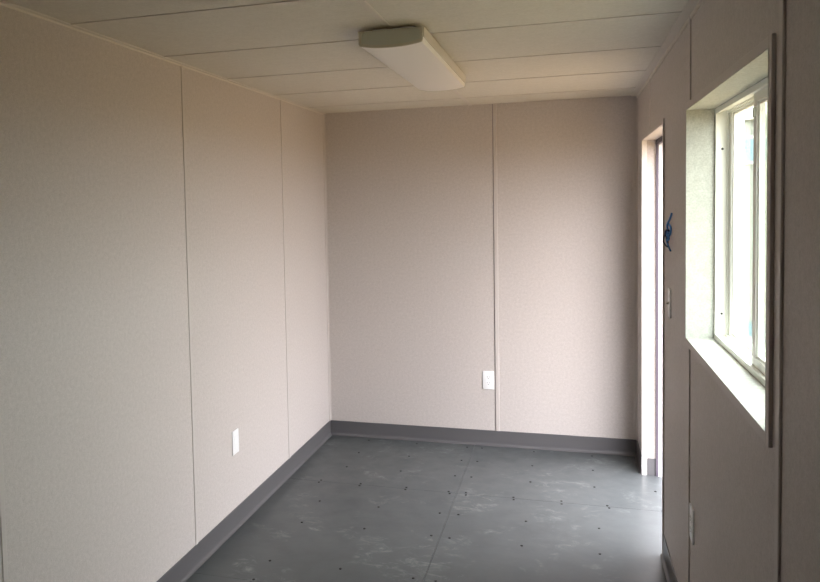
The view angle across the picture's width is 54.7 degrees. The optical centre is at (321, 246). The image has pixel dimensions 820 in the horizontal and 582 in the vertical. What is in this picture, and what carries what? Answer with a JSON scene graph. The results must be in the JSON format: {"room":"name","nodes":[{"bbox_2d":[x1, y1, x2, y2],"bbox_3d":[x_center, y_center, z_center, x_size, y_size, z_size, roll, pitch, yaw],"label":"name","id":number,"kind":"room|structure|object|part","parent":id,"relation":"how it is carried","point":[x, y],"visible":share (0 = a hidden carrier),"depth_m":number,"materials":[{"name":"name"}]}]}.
{"room":"portable office interior","nodes":[
{"label":"portable office interior","id":0,"kind":"room"},
{"bbox_2d":[0,5,328,581],"bbox_3d":[-0.918,0.332,2.607,0.154,2.330,6.200,0,3,17],"label":"wall","id":1,"kind":"structure","parent":0,"point":[163,294],"depth_m":3.04,"materials":[{"name":"paint"}]},
{"bbox_2d":[0,0,325,114],"bbox_3d":[-0.863,-0.727,2.525,0.018,0.010,5.900,0,3,17],"label":"trim","id":2,"kind":"structure","parent":1,"relation":"attached to","point":[2,2],"depth_m":2.97,"materials":[{"name":"beige"}]},
{"bbox_2d":[232,428,238,455],"bbox_3d":[-0.429,0.969,3.897,0.007,0.119,0.073,0,3,17],"label":"wall plate","id":3,"kind":"object","parent":1,"relation":"attached to","point":[235,434],"visible":1,"depth_m":3.89,"materials":[{"name":"white plastic"}]},
{"bbox_2d":[156,420,331,581],"bbox_3d":[-0.817,1.426,2.642,0.015,0.100,5.900,0,3,17],"label":"baseboard","id":4,"kind":"structure","parent":1,"relation":"attached to","point":[190,562],"depth_m":3.95,"materials":[{"name":"grey plastic"}]},
{"bbox_2d":[323,114,331,420],"bbox_3d":[0.035,0.151,5.382,0.010,2.112,0.022,0,3,17],"label":"trim","id":5,"kind":"structure","parent":1,"relation":"attached to","point":[324,139],"depth_m":5.38,"materials":[{"name":"grey plastic"}]},
{"bbox_2d":[4,0,687,112],"bbox_3d":[0.079,-0.785,2.226,2.295,0.103,6.200,0,3,17],"label":"ceiling","id":6,"kind":"structure","parent":0,"point":[308,53],"depth_m":2.97,"materials":[{"name":"white"}]},
{"bbox_3d":[-0.469,-0.728,2.162,0.988,0.013,0.621,0,3,17],"label":"panel","id":7,"kind":"part","parent":6,"relation":"part of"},
{"bbox_3d":[-0.282,-0.764,2.756,0.988,0.013,0.621,0,3,17],"label":"panel","id":8,"kind":"part","parent":6,"relation":"part of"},
{"bbox_3d":[-0.096,-0.800,3.350,0.988,0.013,0.621,0,3,17],"label":"panel","id":9,"kind":"part","parent":6,"relation":"part of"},
{"bbox_3d":[0.091,-0.837,3.945,0.988,0.013,0.621,0,3,17],"label":"panel","id":10,"kind":"part","parent":6,"relation":"part of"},
{"bbox_3d":[0.278,-0.873,4.539,0.988,0.013,0.621,0,3,17],"label":"panel","id":11,"kind":"part","parent":6,"relation":"part of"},
{"bbox_3d":[0.426,-0.901,5.012,0.988,0.013,0.367,0,3,17],"label":"panel","id":12,"kind":"part","parent":6,"relation":"part of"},
{"bbox_2d":[358,26,465,90],"bbox_3d":[0.410,-0.762,3.270,0.233,0.077,1.165,0,3,17],"label":"ceiling light","id":13,"kind":"object","parent":6,"relation":"attached to","point":[412,52],"visible":1,"depth_m":2.95,"materials":[{"name":"white plastic"}]},
{"bbox_3d":[0.519,-0.771,3.236,0.005,0.036,1.143,0,3,17],"label":"rail","id":14,"kind":"part","parent":13,"relation":"part of","materials":[{"name":"beige plastic"}]},
{"bbox_3d":[0.664,-0.769,2.458,0.996,0.013,0.621,0,3,17],"label":"panel","id":15,"kind":"part","parent":6,"relation":"part of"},
{"bbox_3d":[1.224,-0.878,4.242,0.996,0.013,0.621,0,3,17],"label":"panel","id":16,"kind":"part","parent":6,"relation":"part of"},
{"bbox_3d":[1.373,-0.906,4.715,0.996,0.013,0.367,0,3,17],"label":"panel","id":17,"kind":"part","parent":6,"relation":"part of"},
{"bbox_3d":[0.851,-0.805,3.053,0.996,0.013,0.621,0,3,17],"label":"panel","id":18,"kind":"part","parent":6,"relation":"part of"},
{"bbox_3d":[1.037,-0.841,3.647,0.996,0.013,0.621,0,3,17],"label":"panel","id":19,"kind":"part","parent":6,"relation":"part of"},
{"bbox_2d":[185,435,666,581],"bbox_3d":[0.130,1.530,2.350,2.295,0.122,6.200,0,3,17],"label":"floor","id":20,"kind":"structure","parent":0,"point":[358,509],"depth_m":3.94,"materials":[{"name":"grey"}]},
{"bbox_2d":[325,96,632,438],"bbox_3d":[1.079,0.150,5.141,2.145,2.330,0.156,0,3,17],"label":"wall","id":21,"kind":"structure","parent":0,"point":[465,241],"depth_m":5.07,"materials":[{"name":"paint"}]},
{"bbox_2d":[331,420,636,455],"bbox_3d":[1.002,1.250,5.149,1.982,0.100,0.015,0,3,17],"label":"baseboard","id":22,"kind":"structure","parent":21,"relation":"attached to","point":[570,443],"depth_m":5.13,"materials":[{"name":"grey plastic"}]},
{"bbox_2d":[483,371,493,388],"bbox_3d":[1.082,0.870,5.105,0.073,0.119,0.008,0,3,17],"label":"wall outlet","id":23,"kind":"object","parent":21,"relation":"attached to","point":[488,376],"visible":1,"depth_m":5.10,"materials":[{"name":"white plastic"}]},
{"bbox_2d":[637,0,819,581],"bbox_3d":[1.118,0.321,1.966,0.167,2.330,5.900,0,3,17],"label":"wall","id":24,"kind":"structure","parent":0,"point":[756,506],"depth_m":1.88,"materials":[{"name":"paint"}]},
{"bbox_2d":[633,96,637,440],"bbox_3d":[1.911,0.141,4.791,0.024,2.112,0.024,0,3,17],"label":"trim","id":25,"kind":"structure","parent":24,"relation":"attached to","point":[635,358],"depth_m":4.80,"materials":[{"name":"grey plastic"}]},
{"bbox_2d":[635,441,641,473],"bbox_3d":[1.891,1.255,4.694,0.015,0.100,0.349,0,3,17],"label":"baseboard","id":26,"kind":"structure","parent":24,"relation":"attached to","point":[638,456],"depth_m":4.66,"materials":[{"name":"grey plastic"}]},
{"bbox_2d":[642,118,664,552],"bbox_3d":[1.748,0.395,3.936,0.188,1.966,1.089,0,3,17],"label":"door","id":27,"kind":"structure","parent":24,"relation":"in","point":[650,466],"depth_m":4.44,"materials":[{"name":"white metal"}]},
{"bbox_3d":[1.837,0.359,4.473,0.026,1.916,0.008,0,3,17],"label":"edge trim","id":28,"kind":"part","parent":27,"relation":"part of","materials":[{"name":"white"}]},
{"bbox_3d":[1.644,-0.575,3.917,0.003,0.018,1.063,0,3,17],"label":"casing","id":29,"kind":"part","parent":27,"relation":"part of","materials":[{"name":"grey plastic"}]},
{"bbox_3d":[1.501,0.411,3.453,0.007,1.936,0.020,0,3,17],"label":"casing","id":30,"kind":"part","parent":27,"relation":"part of","materials":[{"name":"grey plastic"}]},
{"bbox_2d":[631,0,703,97],"bbox_3d":[1.004,-0.732,1.938,0.035,0.020,5.900,0,3,17],"label":"trim","id":31,"kind":"structure","parent":24,"relation":"attached to","point":[692,6],"depth_m":3.07,"materials":[{"name":"beige"}]},
{"bbox_2d":[662,213,672,250],"bbox_3d":[1.405,-0.058,3.185,0.038,0.158,0.064,0,3,17],"label":"cable bundle","id":32,"kind":"object","parent":24,"relation":"attached to","point":[667,233],"visible":0.95,"depth_m":3.18,"materials":[{"name":"blue plastic"}]},
{"bbox_2d":[666,288,670,317],"bbox_3d":[1.427,0.232,3.237,0.016,0.119,0.073,0,3,17],"label":"light switch","id":33,"kind":"object","parent":24,"relation":"attached to","point":[669,289],"visible":1,"depth_m":3.22,"materials":[{"name":"white plastic"}]},
{"bbox_3d":[1.433,0.232,3.236,0.005,0.119,0.073,0,3,17],"label":"plate","id":34,"kind":"part","parent":33,"relation":"part of","materials":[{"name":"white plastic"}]},
{"bbox_2d":[660,534,677,581],"bbox_3d":[0.848,1.458,1.371,0.015,0.100,4.473,0,3,17],"label":"baseboard","id":35,"kind":"structure","parent":24,"relation":"attached to","point":[667,563],"depth_m":3.32,"materials":[{"name":"grey plastic"}]},
{"bbox_2d":[689,503,693,544],"bbox_3d":[1.259,0.944,2.674,0.008,0.119,0.073,0,3,17],"label":"wall outlet","id":36,"kind":"object","parent":24,"relation":"attached to","point":[691,520],"visible":1,"depth_m":2.66,"materials":[{"name":"white plastic"}]},
{"bbox_2d":[685,33,775,447],"bbox_3d":[1.183,-0.042,2.149,0.190,0.844,1.220,0,3,17],"label":"window","id":37,"kind":"structure","parent":24,"relation":"in","point":[714,117],"depth_m":2.63,"materials":[{"name":"white plastic"}]},
{"bbox_3d":[1.276,-0.076,2.745,0.008,0.844,0.024,0,3,17],"label":"casing","id":38,"kind":"part","parent":37,"relation":"part of","materials":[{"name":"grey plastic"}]},
{"bbox_3d":[1.106,0.368,2.198,0.008,0.024,1.172,0,3,17],"label":"casing","id":39,"kind":"part","parent":37,"relation":"part of","materials":[{"name":"grey plastic"}]},
{"bbox_3d":[1.088,-0.451,2.154,0.008,0.024,1.172,0,3,17],"label":"casing","id":40,"kind":"part","parent":37,"relation":"part of","materials":[{"name":"grey plastic"}]},
{"bbox_3d":[1.221,-0.042,2.137,0.089,0.796,1.172,0,3,17],"label":"frame","id":41,"kind":"part","parent":37,"relation":"part of","materials":[{"name":"white plastic"}]},
{"bbox_3d":[1.320,-0.059,2.416,0.024,0.776,0.560,0,3,17],"label":"sash","id":42,"kind":"part","parent":37,"relation":"part of","materials":[{"name":"white plastic"}]},
{"bbox_3d":[1.124,-0.027,1.896,0.023,0.776,0.634,0,3,17],"label":"sash","id":43,"kind":"part","parent":37,"relation":"part of","materials":[{"name":"white plastic"}]},
{"bbox_3d":[0.918,-0.007,1.606,0.008,0.844,0.024,0,3,17],"label":"casing","id":44,"kind":"part","parent":37,"relation":"part of","materials":[{"name":"grey plastic"}]},
{"label":"outside","id":45,"kind":"structure","parent":0,"visible":0},
{"bbox_3d":[9.466,1.207,10.371,65.000,0.150,75.000,0,3,17],"label":"ground","id":46,"kind":"structure","parent":45,"visible":0},
{"bbox_2d":[743,114,766,342],"bbox_3d":[8.054,-0.292,10.408,6.620,2.900,2.560,0,3,17],"label":"building","id":47,"kind":"structure","parent":46,"relation":"on","point":[748,119],"depth_m":9.96,"materials":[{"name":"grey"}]},
{"bbox_3d":[5.766,-1.217,9.747,1.220,0.280,0.011,0,3,17],"label":"pane","id":48,"kind":"part","parent":47,"relation":"part of","materials":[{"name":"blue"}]}
]}

